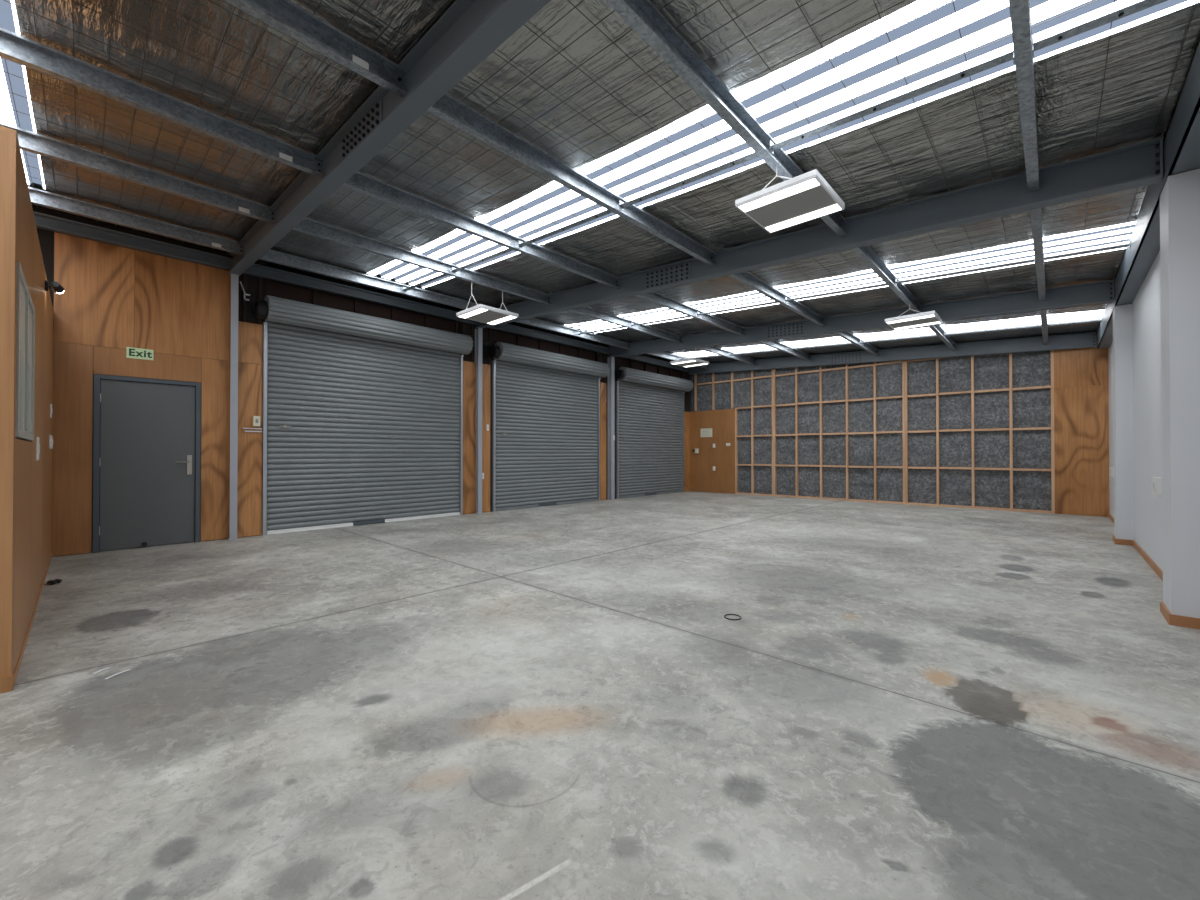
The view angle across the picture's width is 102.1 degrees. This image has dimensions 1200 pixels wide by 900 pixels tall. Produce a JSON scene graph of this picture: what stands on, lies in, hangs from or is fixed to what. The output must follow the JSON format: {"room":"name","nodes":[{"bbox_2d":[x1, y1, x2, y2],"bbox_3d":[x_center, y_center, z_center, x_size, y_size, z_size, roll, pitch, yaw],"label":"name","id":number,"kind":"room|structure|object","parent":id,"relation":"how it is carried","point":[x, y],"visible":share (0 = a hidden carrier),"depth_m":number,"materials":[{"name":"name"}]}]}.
{"room":"empty warehouse","nodes":[
{"label":"empty warehouse","id":0,"kind":"room"},
{"bbox_2d":[0,125,53,693],"bbox_3d":[-6.505,-0.204,1.695,4.432,2.732,5.974,0,-1,43],"label":"wall partition","id":1,"kind":"structure","parent":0,"point":[25,481],"depth_m":2.55,"materials":[{"name":"brown wood"}]},
{"bbox_2d":[16,262,34,440],"bbox_3d":[-3.381,-0.505,2.794,1.150,0.880,0.108,0,-1,43],"label":"window","id":2,"kind":"structure","parent":1,"relation":"in","point":[25,326],"depth_m":2.79,"materials":[{"name":"glass"}]},
{"bbox_2d":[36,437,39,459],"bbox_3d":[-4.114,-0.009,3.551,0.180,0.170,0.014,0,-1,43],"label":"light switch","id":3,"kind":"object","parent":1,"relation":"attached to","point":[37,438],"visible":1,"depth_m":3.49,"materials":[{"name":"white plastic"}]},
{"bbox_2d":[49,435,51,448],"bbox_3d":[-5.545,-0.084,4.892,0.120,0.140,0.014,0,-1,43],"label":"light switch","id":4,"kind":"object","parent":1,"relation":"attached to","point":[50,439],"visible":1,"depth_m":4.85,"materials":[{"name":"white plastic"}]},
{"bbox_2d":[50,404,52,417],"bbox_3d":[-5.669,-0.404,5.010,0.120,0.140,0.014,0,-1,43],"label":"light switch","id":5,"kind":"object","parent":1,"relation":"attached to","point":[51,408],"visible":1,"depth_m":4.97,"materials":[{"name":"white plastic"}]},
{"bbox_2d":[45,280,63,293],"bbox_3d":[-4.761,-1.419,4.234,0.140,0.090,0.112,0,-1,43],"label":"wall spotlight","id":6,"kind":"object","parent":1,"relation":"attached to","point":[56,287],"visible":1,"depth_m":4.20,"materials":[{"name":"plastic"}]},
{"bbox_2d":[32,207,689,556],"bbox_3d":[-3.716,-0.766,8.149,0.320,3.950,19.200,0,-1,43],"label":"wall","id":7,"kind":"structure","parent":0,"point":[114,298],"depth_m":6.24,"materials":[{"name":"brown wood"}]},
{"bbox_2d":[126,347,153,359],"bbox_3d":[-5.599,-1.172,5.903,0.008,0.130,0.240,0,-1,43],"label":"exit sign","id":8,"kind":"object","parent":7,"relation":"attached to","point":[136,353],"visible":1,"depth_m":5.90,"materials":[{"name":"green plastic"}]},
{"bbox_2d":[92,374,200,552],"bbox_3d":[-5.538,0.158,5.965,0.100,2.070,0.968,0,-1,43],"label":"door","id":9,"kind":"structure","parent":7,"relation":"in","point":[147,434],"depth_m":5.95,"materials":[{"name":"paint"}]},
{"bbox_2d":[240,281,249,300],"bbox_3d":[-4.882,-2.183,6.662,0.034,0.242,0.118,0,-1,43],"label":"bracket","id":10,"kind":"object","parent":7,"relation":"attached to","point":[244,294],"visible":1,"depth_m":6.65,"materials":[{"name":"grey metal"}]},
{"bbox_2d":[253,416,259,425],"bbox_3d":[-4.776,-0.401,6.741,0.055,0.140,0.080,0,-1,43],"label":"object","id":11,"kind":"object","parent":7,"relation":"attached to","point":[256,419],"visible":1,"depth_m":6.72,"materials":[{"name":"beige plastic"}]},
{"bbox_2d":[246,295,472,535],"bbox_3d":[-3.606,-0.467,7.831,0.383,3.347,3.420,0,-1,43],"label":"door","id":12,"kind":"structure","parent":7,"relation":"in","point":[362,415],"depth_m":7.71,"materials":[{"name":"metal"}]},
{"bbox_2d":[264,295,472,354],"bbox_3d":[-3.545,-1.963,7.880,0.346,0.354,3.170,0,-1,43],"label":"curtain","id":13,"kind":"object","parent":12,"relation":"hanging from","point":[281,313],"depth_m":7.56,"materials":[{"name":"metal"}]},
{"bbox_2d":[33,211,690,371],"bbox_3d":[-3.709,-2.490,7.880,0.085,0.145,18.800,0,-1,43],"label":"beam","id":14,"kind":"structure","parent":7,"relation":"attached to","point":[43,221],"depth_m":6.95,"materials":[{"name":"metal"}]},
{"bbox_2d":[485,342,609,511],"bbox_3d":[-1.011,-0.446,10.600,0.383,3.347,3.350,0,-1,43],"label":"door","id":15,"kind":"structure","parent":7,"relation":"in","point":[546,405],"depth_m":10.56,"materials":[{"name":"metal"}]},
{"bbox_2d":[495,342,609,377],"bbox_3d":[-0.950,-1.943,10.649,0.346,0.354,3.100,0,-1,43],"label":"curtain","id":16,"kind":"object","parent":15,"relation":"hanging from","point":[509,354],"depth_m":10.38,"materials":[{"name":"metal"}]},
{"bbox_2d":[615,367,692,498],"bbox_3d":[1.530,-0.427,13.310,0.383,3.347,3.320,0,-1,43],"label":"door","id":17,"kind":"structure","parent":7,"relation":"in","point":[649,405],"depth_m":13.29,"materials":[{"name":"metal"}]},
{"bbox_2d":[619,367,692,391],"bbox_3d":[1.591,-1.923,13.359,0.346,0.354,3.070,0,-1,43],"label":"drum","id":18,"kind":"object","parent":17,"relation":"attached to","point":[631,377],"depth_m":13.13,"materials":[{"name":"metal"}]},
{"bbox_2d":[0,491,1199,899],"bbox_3d":[-0.481,1.246,4.999,9.290,0.120,19.350,0,-1,43],"label":"floor","id":19,"kind":"structure","parent":0,"point":[902,701],"depth_m":2.16,"materials":[{"name":"concrete"}]},
{"bbox_2d":[46,579,61,584],"bbox_3d":[-4.815,1.161,4.278,0.118,0.042,0.090,0,-1,43],"label":"clump","id":20,"kind":"object","parent":19,"relation":"on","point":[55,581],"visible":1,"depth_m":4.25,"materials":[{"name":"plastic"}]},
{"bbox_2d":[105,669,130,678],"bbox_3d":[-2.507,1.165,2.522,0.016,0.004,0.110,0,0,10],"label":"strip","id":21,"kind":"object","parent":19,"relation":"on","point":[128,669],"visible":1,"depth_m":2.52,"materials":[{"name":"white paint"}]},
{"bbox_2d":[227,273,238,539],"bbox_3d":[-4.947,-0.582,6.539,0.145,3.559,0.102,0,-1,43],"label":"steel column","id":22,"kind":"structure","parent":19,"relation":"on","point":[234,278],"depth_m":6.50,"materials":[{"name":"metal"}]},
{"bbox_2d":[227,0,550,275],"bbox_3d":[-1.803,-2.281,3.598,8.650,0.741,0.140,0,-1,43],"label":"rafter","id":23,"kind":"object","parent":22,"relation":"on","point":[468,32],"visible":1,"depth_m":3.05,"materials":[{"name":"grey metal"}]},
{"bbox_2d":[28,187,243,254],"bbox_3d":[-5.765,-2.534,4.717,0.069,0.147,3.772,0,-1,43],"label":"purlin","id":24,"kind":"structure","parent":23,"relation":"attached to","point":[39,197],"depth_m":5.35,"materials":[{"name":"metal"}]},
{"bbox_2d":[0,122,276,223],"bbox_3d":[-4.692,-2.461,3.711,0.069,0.147,3.772,0,-1,43],"label":"purlin","id":25,"kind":"structure","parent":23,"relation":"attached to","point":[29,141],"depth_m":4.32,"materials":[{"name":"metal"}]},
{"bbox_2d":[0,27,323,177],"bbox_3d":[-3.627,-2.388,2.712,0.069,0.147,3.772,0,-1,43],"label":"purlin","id":26,"kind":"structure","parent":23,"relation":"attached to","point":[14,47],"depth_m":3.30,"materials":[{"name":"metal"}]},
{"bbox_2d":[224,0,406,96],"bbox_3d":[-2.518,-2.312,1.673,0.069,0.147,3.772,0,-1,43],"label":"purlin","id":27,"kind":"structure","parent":23,"relation":"attached to","point":[285,16],"depth_m":2.72,"materials":[{"name":"metal"}]},
{"bbox_2d":[259,250,478,309],"bbox_3d":[-3.167,-2.514,7.489,0.068,0.147,3.794,0,-1,43],"label":"purlin","id":28,"kind":"structure","parent":23,"relation":"attached to","point":[272,256],"depth_m":7.11,"materials":[{"name":"metal"}]},
{"bbox_2d":[403,274,446,292],"bbox_3d":[-2.539,-2.464,7.085,1.398,0.157,0.070,0,-1,43],"label":"brace","id":29,"kind":"object","parent":28,"relation":"attached to","point":[405,289],"visible":0.94,"depth_m":7.12,"materials":[{"name":"metal"}]},
{"bbox_2d":[293,218,551,304],"bbox_3d":[-2.095,-2.441,6.484,0.068,0.147,3.794,0,-1,43],"label":"roof purlin","id":30,"kind":"structure","parent":23,"relation":"attached to","point":[308,226],"depth_m":6.17,"materials":[{"name":"metal"}]},
{"bbox_2d":[452,248,512,273],"bbox_3d":[-1.470,-2.391,6.082,1.388,0.156,0.070,0,-1,43],"label":"brace","id":31,"kind":"object","parent":30,"relation":"attached to","point":[454,270],"visible":0.93,"depth_m":6.10,"materials":[{"name":"metal"}]},
{"bbox_2d":[456,290,518,324],"bbox_3d":[-1.620,-2.139,6.989,0.620,0.451,0.640,0,-1,43],"label":"light panel","id":32,"kind":"object","parent":30,"relation":"hanging from","point":[480,313],"visible":1,"depth_m":6.92,"materials":[{"name":"white metal"}]},
{"bbox_2d":[458,308,486,317],"bbox_3d":[-1.786,-1.920,6.809,0.580,0.011,0.108,0,-1,43],"label":"diffuser","id":33,"kind":"object","parent":32,"relation":"attached to","point":[470,312],"depth_m":6.80,"materials":[{"name":"white plastic"}]},
{"bbox_2d":[487,316,516,324],"bbox_3d":[-1.453,-1.917,7.165,0.580,0.011,0.108,0,-1,43],"label":"diffuser","id":34,"kind":"object","parent":32,"relation":"attached to","point":[505,318],"depth_m":7.16,"materials":[{"name":"white plastic"}]},
{"bbox_2d":[342,172,620,288],"bbox_3d":[-1.030,-2.368,5.485,0.068,0.147,3.794,0,-1,43],"label":"roof purlin","id":35,"kind":"structure","parent":23,"relation":"attached to","point":[362,183],"depth_m":5.09,"materials":[{"name":"metal"}]},
{"bbox_2d":[518,210,611,248],"bbox_3d":[-0.383,-2.316,5.063,1.448,0.160,0.070,0,-1,43],"label":"brace","id":36,"kind":"object","parent":35,"relation":"attached to","point":[521,244],"visible":0.92,"depth_m":5.05,"materials":[{"name":"metal"}]},
{"bbox_2d":[427,93,716,266],"bbox_3d":[0.079,-2.292,4.445,0.068,0.147,3.794,0,-1,43],"label":"roof purlin","id":37,"kind":"structure","parent":23,"relation":"attached to","point":[447,108],"depth_m":3.96,"materials":[{"name":"metal"}]},
{"bbox_2d":[619,152,758,210],"bbox_3d":[0.697,-2.242,4.050,1.368,0.155,0.070,0,-1,43],"label":"brace","id":38,"kind":"object","parent":37,"relation":"attached to","point":[622,205],"visible":0.84,"depth_m":4.00,"materials":[{"name":"metal"}]},
{"bbox_2d":[605,0,846,236],"bbox_3d":[1.130,-2.220,3.459,0.068,0.147,3.794,0,-1,43],"label":"roof purlin","id":39,"kind":"structure","parent":23,"relation":"attached to","point":[642,16],"depth_m":2.91,"materials":[{"name":"metal"}]},
{"bbox_2d":[735,166,844,232],"bbox_3d":[1.510,-2.030,3.849,0.620,0.228,0.640,0,-1,43],"label":"light panel","id":40,"kind":"object","parent":39,"relation":"hanging from","point":[808,196],"visible":1,"depth_m":3.77,"materials":[{"name":"white metal"}]},
{"bbox_2d":[739,178,819,211],"bbox_3d":[1.343,-1.923,3.670,0.580,0.011,0.108,0,-1,43],"label":"diffuser","id":41,"kind":"object","parent":40,"relation":"attached to","point":[797,186],"depth_m":3.64,"materials":[{"name":"white plastic"}]},
{"bbox_2d":[765,204,840,231],"bbox_3d":[1.677,-1.920,4.026,0.580,0.011,0.108,0,-1,43],"label":"diffuser","id":42,"kind":"object","parent":40,"relation":"attached to","point":[832,208],"depth_m":4.00,"materials":[{"name":"white plastic"}]},
{"bbox_2d":[769,48,1014,154],"bbox_3d":[1.740,-2.171,3.072,1.348,0.154,0.070,0,-1,43],"label":"brace","id":43,"kind":"object","parent":39,"relation":"attached to","point":[1009,56],"visible":0.9,"depth_m":2.97,"materials":[{"name":"metal"}]},
{"bbox_2d":[1009,0,1039,191],"bbox_3d":[2.166,-2.148,2.488,0.068,0.147,3.794,0,-1,43],"label":"roof purlin","id":44,"kind":"structure","parent":23,"relation":"attached to","point":[1020,10],"depth_m":2.75,"materials":[{"name":"metal"}]},
{"bbox_2d":[1032,0,1167,56],"bbox_3d":[2.518,-2.118,2.343,0.639,0.115,0.070,0,-1,43],"label":"brace","id":45,"kind":"object","parent":44,"relation":"attached to","point":[1144,4],"visible":1,"depth_m":2.40,"materials":[{"name":"metal"}]},
{"bbox_2d":[475,327,482,513],"bbox_3d":[-2.334,-0.562,9.326,0.145,3.559,0.110,0,-1,43],"label":"steel column","id":46,"kind":"structure","parent":19,"relation":"on","point":[478,332],"depth_m":9.30,"materials":[{"name":"metal"}]},
{"bbox_2d":[475,137,1162,327],"bbox_3d":[0.802,-2.261,6.378,8.650,0.741,0.140,0,-1,43],"label":"rafter","id":47,"kind":"object","parent":46,"relation":"on","point":[1139,164],"visible":1,"depth_m":4.47,"materials":[{"name":"grey metal"}]},
{"bbox_2d":[515,318,629,349],"bbox_3d":[-0.569,-2.494,10.262,0.068,0.147,3.774,0,-1,43],"label":"roof purlin","id":48,"kind":"structure","parent":47,"relation":"attached to","point":[534,322],"depth_m":10.27,"materials":[{"name":"metal"}]},
{"bbox_2d":[578,326,622,335],"bbox_3d":[0.060,-2.444,9.857,1.398,0.157,0.070,0,-1,43],"label":"brace","id":49,"kind":"object","parent":48,"relation":"attached to","point":[579,333],"visible":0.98,"depth_m":9.89,"materials":[{"name":"metal"}]},
{"bbox_2d":[568,306,682,342],"bbox_3d":[0.504,-2.421,9.256,0.068,0.147,3.774,0,-1,43],"label":"roof purlin","id":50,"kind":"structure","parent":47,"relation":"attached to","point":[587,311],"depth_m":9.23,"materials":[{"name":"metal"}]},
{"bbox_2d":[631,316,689,326],"bbox_3d":[1.129,-2.371,8.855,1.388,0.156,0.070,0,-1,43],"label":"brace","id":51,"kind":"object","parent":50,"relation":"attached to","point":[632,324],"visible":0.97,"depth_m":8.93,"materials":[{"name":"metal"}]},
{"bbox_2d":[635,292,745,335],"bbox_3d":[1.569,-2.348,8.257,0.068,0.147,3.774,0,-1,43],"label":"roof purlin","id":52,"kind":"structure","parent":47,"relation":"attached to","point":[654,297],"depth_m":8.21,"materials":[{"name":"metal"}]},
{"bbox_2d":[697,301,777,316],"bbox_3d":[2.216,-2.296,7.836,1.448,0.160,0.070,0,-1,43],"label":"brace","id":53,"kind":"object","parent":52,"relation":"attached to","point":[698,313],"visible":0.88,"depth_m":7.84,"materials":[{"name":"metal"}]},
{"bbox_2d":[728,272,825,326],"bbox_3d":[2.678,-2.271,7.217,0.068,0.147,3.774,0,-1,43],"label":"roof purlin","id":54,"kind":"structure","parent":47,"relation":"attached to","point":[746,278],"depth_m":7.14,"materials":[{"name":"metal"}]},
{"bbox_2d":[785,283,886,302],"bbox_3d":[3.296,-2.222,6.823,1.368,0.155,0.070,0,-1,43],"label":"brace","id":55,"kind":"object","parent":54,"relation":"attached to","point":[882,284],"visible":0.83,"depth_m":6.81,"materials":[{"name":"metal"}]},
{"bbox_2d":[852,245,921,313],"bbox_3d":[3.729,-2.199,6.232,0.068,0.147,3.774,0,-1,43],"label":"purlin","id":56,"kind":"structure","parent":47,"relation":"attached to","point":[865,253],"depth_m":6.09,"materials":[{"name":"metal"}]},
{"bbox_2d":[885,304,941,329],"bbox_3d":[4.669,-2.005,7.220,0.620,0.228,0.640,0,-1,43],"label":"light panel","id":57,"kind":"object","parent":56,"relation":"hanging from","point":[931,317],"visible":1,"depth_m":7.12,"materials":[{"name":"white metal"}]},
{"bbox_2d":[886,315,934,323],"bbox_3d":[4.503,-1.898,7.041,0.580,0.011,0.108,0,-1,43],"label":"diffuser","id":58,"kind":"object","parent":57,"relation":"attached to","point":[909,317],"depth_m":7.03,"materials":[{"name":"white plastic"}]},
{"bbox_2d":[894,322,939,329],"bbox_3d":[4.836,-1.896,7.397,0.580,0.011,0.108,0,-1,43],"label":"diffuser","id":59,"kind":"object","parent":57,"relation":"attached to","point":[930,323],"depth_m":7.37,"materials":[{"name":"white plastic"}]},
{"bbox_2d":[895,256,1034,285],"bbox_3d":[4.339,-2.151,5.845,1.348,0.154,0.070,0,-1,43],"label":"brace","id":60,"kind":"object","parent":56,"relation":"attached to","point":[1028,260],"visible":0.9,"depth_m":5.81,"materials":[{"name":"metal"}]},
{"bbox_2d":[1030,208,1045,300],"bbox_3d":[4.765,-2.128,5.260,0.068,0.147,3.774,0,-1,43],"label":"purlin","id":61,"kind":"structure","parent":47,"relation":"attached to","point":[1036,215],"depth_m":5.00,"materials":[{"name":"metal"}]},
{"bbox_2d":[1044,239,1129,261],"bbox_3d":[5.116,-2.097,5.115,0.639,0.115,0.070,0,-1,43],"label":"brace","id":62,"kind":"object","parent":61,"relation":"attached to","point":[1126,244],"visible":0.97,"depth_m":5.10,"materials":[{"name":"metal"}]},
{"bbox_2d":[607,357,614,499],"bbox_3d":[0.281,-0.541,12.117,0.145,3.559,0.140,0,-1,43],"label":"steel column","id":63,"kind":"structure","parent":19,"relation":"on","point":[610,361],"depth_m":12.12,"materials":[{"name":"metal"}]},
{"bbox_2d":[608,280,1113,356],"bbox_3d":[3.394,-2.241,9.143,8.650,0.741,0.140,0,-1,43],"label":"rafter","id":64,"kind":"object","parent":63,"relation":"on","point":[1101,292],"visible":1,"depth_m":7.85,"materials":[{"name":"grey metal"}]},
{"bbox_2d":[646,352,709,368],"bbox_3d":[1.965,-2.474,12.965,0.068,0.147,3.604,0,-1,43],"label":"roof purlin","id":65,"kind":"structure","parent":64,"relation":"attached to","point":[665,355],"depth_m":12.85,"materials":[{"name":"metal"}]},
{"bbox_2d":[679,355,720,359],"bbox_3d":[2.679,-2.424,12.652,1.398,0.157,0.070,0,-1,43],"label":"brace","id":66,"kind":"object","parent":65,"relation":"attached to","point":[714,355],"visible":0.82,"depth_m":12.65,"materials":[{"name":"metal"}]},
{"bbox_2d":[698,346,756,364],"bbox_3d":[3.037,-2.401,11.959,0.068,0.147,3.604,0,-1,43],"label":"roof purlin","id":67,"kind":"structure","parent":64,"relation":"attached to","point":[712,349],"depth_m":12.18,"materials":[{"name":"metal"}]},
{"bbox_2d":[670,351,708,366],"bbox_3d":[2.017,-2.135,10.913,0.620,0.401,0.640,0,-1,43],"label":"light panel","id":68,"kind":"object","parent":67,"relation":"hanging from","point":[690,362],"visible":0.94,"depth_m":10.81,"materials":[{"name":"white metal"}]},
{"bbox_2d":[729,350,779,355],"bbox_3d":[3.748,-2.350,11.649,1.388,0.156,0.070,0,-1,43],"label":"brace","id":69,"kind":"object","parent":67,"relation":"attached to","point":[768,350],"visible":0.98,"depth_m":11.66,"materials":[{"name":"metal"}]},
{"bbox_2d":[757,340,811,360],"bbox_3d":[4.103,-2.328,10.960,0.068,0.147,3.604,0,-1,43],"label":"roof purlin","id":70,"kind":"structure","parent":64,"relation":"attached to","point":[772,343],"depth_m":11.16,"materials":[{"name":"metal"}]},
{"bbox_2d":[787,343,852,350],"bbox_3d":[4.835,-2.276,10.630,1.448,0.160,0.070,0,-1,43],"label":"brace","id":71,"kind":"object","parent":70,"relation":"attached to","point":[843,343],"visible":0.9,"depth_m":10.64,"materials":[{"name":"metal"}]},
{"bbox_2d":[834,332,879,355],"bbox_3d":[5.212,-2.252,9.920,0.068,0.147,3.604,0,-1,43],"label":"roof purlin","id":72,"kind":"structure","parent":64,"relation":"attached to","point":[848,336],"depth_m":10.11,"materials":[{"name":"metal"}]},
{"bbox_2d":[860,335,936,344],"bbox_3d":[5.915,-2.202,9.617,1.368,0.155,0.070,0,-1,43],"label":"brace","id":73,"kind":"object","parent":72,"relation":"attached to","point":[928,335],"visible":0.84,"depth_m":9.62,"materials":[{"name":"metal"}]},
{"bbox_2d":[927,324,956,350],"bbox_3d":[6.262,-2.180,8.935,0.068,0.147,3.604,0,-1,43],"label":"roof purlin","id":74,"kind":"structure","parent":64,"relation":"attached to","point":[937,329],"depth_m":9.17,"materials":[{"name":"metal"}]},
{"bbox_2d":[944,325,1041,336],"bbox_3d":[6.958,-2.130,8.639,1.348,0.154,0.070,0,-1,43],"label":"brace","id":75,"kind":"object","parent":74,"relation":"attached to","point":[1035,325],"visible":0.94,"depth_m":8.60,"materials":[{"name":"metal"}]},
{"bbox_2d":[1040,310,1047,343],"bbox_3d":[7.298,-2.109,7.964,0.068,0.147,3.604,0,-1,43],"label":"purlin","id":76,"kind":"structure","parent":64,"relation":"attached to","point":[1043,313],"depth_m":7.94,"materials":[{"name":"metal"}]},
{"bbox_2d":[1047,319,1101,326],"bbox_3d":[7.736,-2.077,7.910,0.639,0.115,0.070,0,-1,43],"label":"brace","id":77,"kind":"object","parent":76,"relation":"attached to","point":[1099,319],"visible":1,"depth_m":7.93,"materials":[{"name":"metal"}]},
{"bbox_2d":[724,614,740,619],"bbox_3d":[0.930,1.170,3.396,0.118,0.008,0.118,0,-1,43],"label":"ring","id":78,"kind":"object","parent":19,"relation":"on","point":[726,614],"visible":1,"depth_m":3.38,"materials":[{"name":"grey metal"}]},
{"bbox_2d":[14,0,1199,362],"bbox_3d":[-0.445,-2.486,5.027,9.340,0.642,19.300,0,-1,43],"label":"ceiling","id":79,"kind":"structure","parent":0,"point":[415,16],"depth_m":3.56,"materials":[{"name":"metal"}]},
{"bbox_2d":[0,0,45,188],"bbox_3d":[-2.904,-2.457,1.767,8.270,0.488,0.920,0,-1,43],"label":"skylight","id":80,"kind":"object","parent":79,"relation":"attached to","point":[8,15],"depth_m":3.53,"materials":[{"name":"white plastic"}]},
{"bbox_2d":[0,0,1199,362],"bbox_3d":[0.819,-2.396,6.375,8.640,0.478,15.002,0,-1,43],"label":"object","id":81,"kind":"object","parent":79,"relation":"attached to","point":[1094,149],"visible":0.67,"depth_m":3.83,"materials":[{"name":"metal"}]},
{"bbox_2d":[368,0,1199,287],"bbox_3d":[-0.152,-2.436,4.704,8.270,0.488,0.930,0,-1,43],"label":"skylight","id":82,"kind":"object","parent":79,"relation":"attached to","point":[943,15],"depth_m":3.17,"materials":[{"name":"white plastic"}]},
{"bbox_2d":[566,221,1135,332],"bbox_3d":[2.587,-2.414,7.626,8.270,0.488,0.920,0,-1,43],"label":"skylight","id":83,"kind":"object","parent":79,"relation":"attached to","point":[1130,225],"depth_m":6.15,"materials":[{"name":"white plastic"}]},
{"bbox_2d":[673,310,1104,357],"bbox_3d":[5.247,-2.394,10.464,8.270,0.488,0.900,0,-1,43],"label":"window","id":84,"kind":"structure","parent":79,"relation":"attached to","point":[1087,314],"depth_m":9.33,"materials":[{"name":"white plastic"}]},
{"bbox_2d":[689,333,1108,516],"bbox_3d":[6.028,-0.713,11.958,9.290,3.900,0.314,0,-1,43],"label":"wall","id":85,"kind":"structure","parent":0,"point":[1081,398],"depth_m":10.75,"materials":[{"name":"brown wood"}]},
{"bbox_2d":[701,428,711,436],"bbox_3d":[3.164,-0.513,14.421,0.390,0.255,0.010,0,-1,43],"label":"paper notice","id":86,"kind":"object","parent":85,"relation":"attached to","point":[707,432],"visible":1,"depth_m":14.41,"materials":[{"name":"beige paper"}]},
{"bbox_2d":[694,350,1054,513],"bbox_3d":[5.754,-0.655,12.067,8.100,3.786,0.079,0,-1,43],"label":"wall frame","id":87,"kind":"object","parent":85,"relation":"attached to","point":[905,396],"visible":0.91,"depth_m":11.32,"materials":[{"name":"brown wood"}]},
{"bbox_2d":[689,332,1095,373],"bbox_3d":[5.869,-2.222,11.784,8.650,0.741,0.140,0,-1,43],"label":"rafter","id":88,"kind":"object","parent":85,"relation":"attached to","point":[1078,340],"visible":0.99,"depth_m":10.63,"materials":[{"name":"grey metal"}]},
{"bbox_2d":[1108,168,1199,617],"bbox_3d":[2.755,-0.566,1.890,0.300,3.460,18.920,0,-1,43],"label":"wall","id":89,"kind":"structure","parent":0,"point":[1154,350],"depth_m":3.38,"materials":[{"name":"paint"}]},
{"bbox_2d":[1110,467,1113,476],"bbox_3d":[8.148,0.345,7.678,0.055,0.146,0.562,0,-1,43],"label":"socket","id":90,"kind":"object","parent":89,"relation":"attached to","point":[1111,468],"visible":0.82,"depth_m":7.63,"materials":[{"name":"white plastic"}]},
{"bbox_2d":[1097,40,1199,348],"bbox_3d":[2.625,-2.019,1.872,0.150,0.305,18.700,0,-1,43],"label":"steel beam","id":91,"kind":"structure","parent":89,"relation":"attached to","point":[1181,145],"depth_m":3.78,"materials":[{"name":"metal"}]},
{"bbox_2d":[1108,513,1199,629],"bbox_3d":[2.688,1.129,1.927,0.164,0.070,18.900,0,-1,43],"label":"baseboard","id":92,"kind":"structure","parent":89,"relation":"attached to","point":[1176,620],"depth_m":3.45,"materials":[{"name":"brown wood"}]},
{"bbox_2d":[1152,477,1161,495],"bbox_3d":[4.952,0.320,4.273,0.060,0.172,0.525,0,-1,43],"label":"socket","id":93,"kind":"object","parent":89,"relation":"attached to","point":[1156,481],"visible":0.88,"depth_m":4.27,"materials":[{"name":"white plastic"}]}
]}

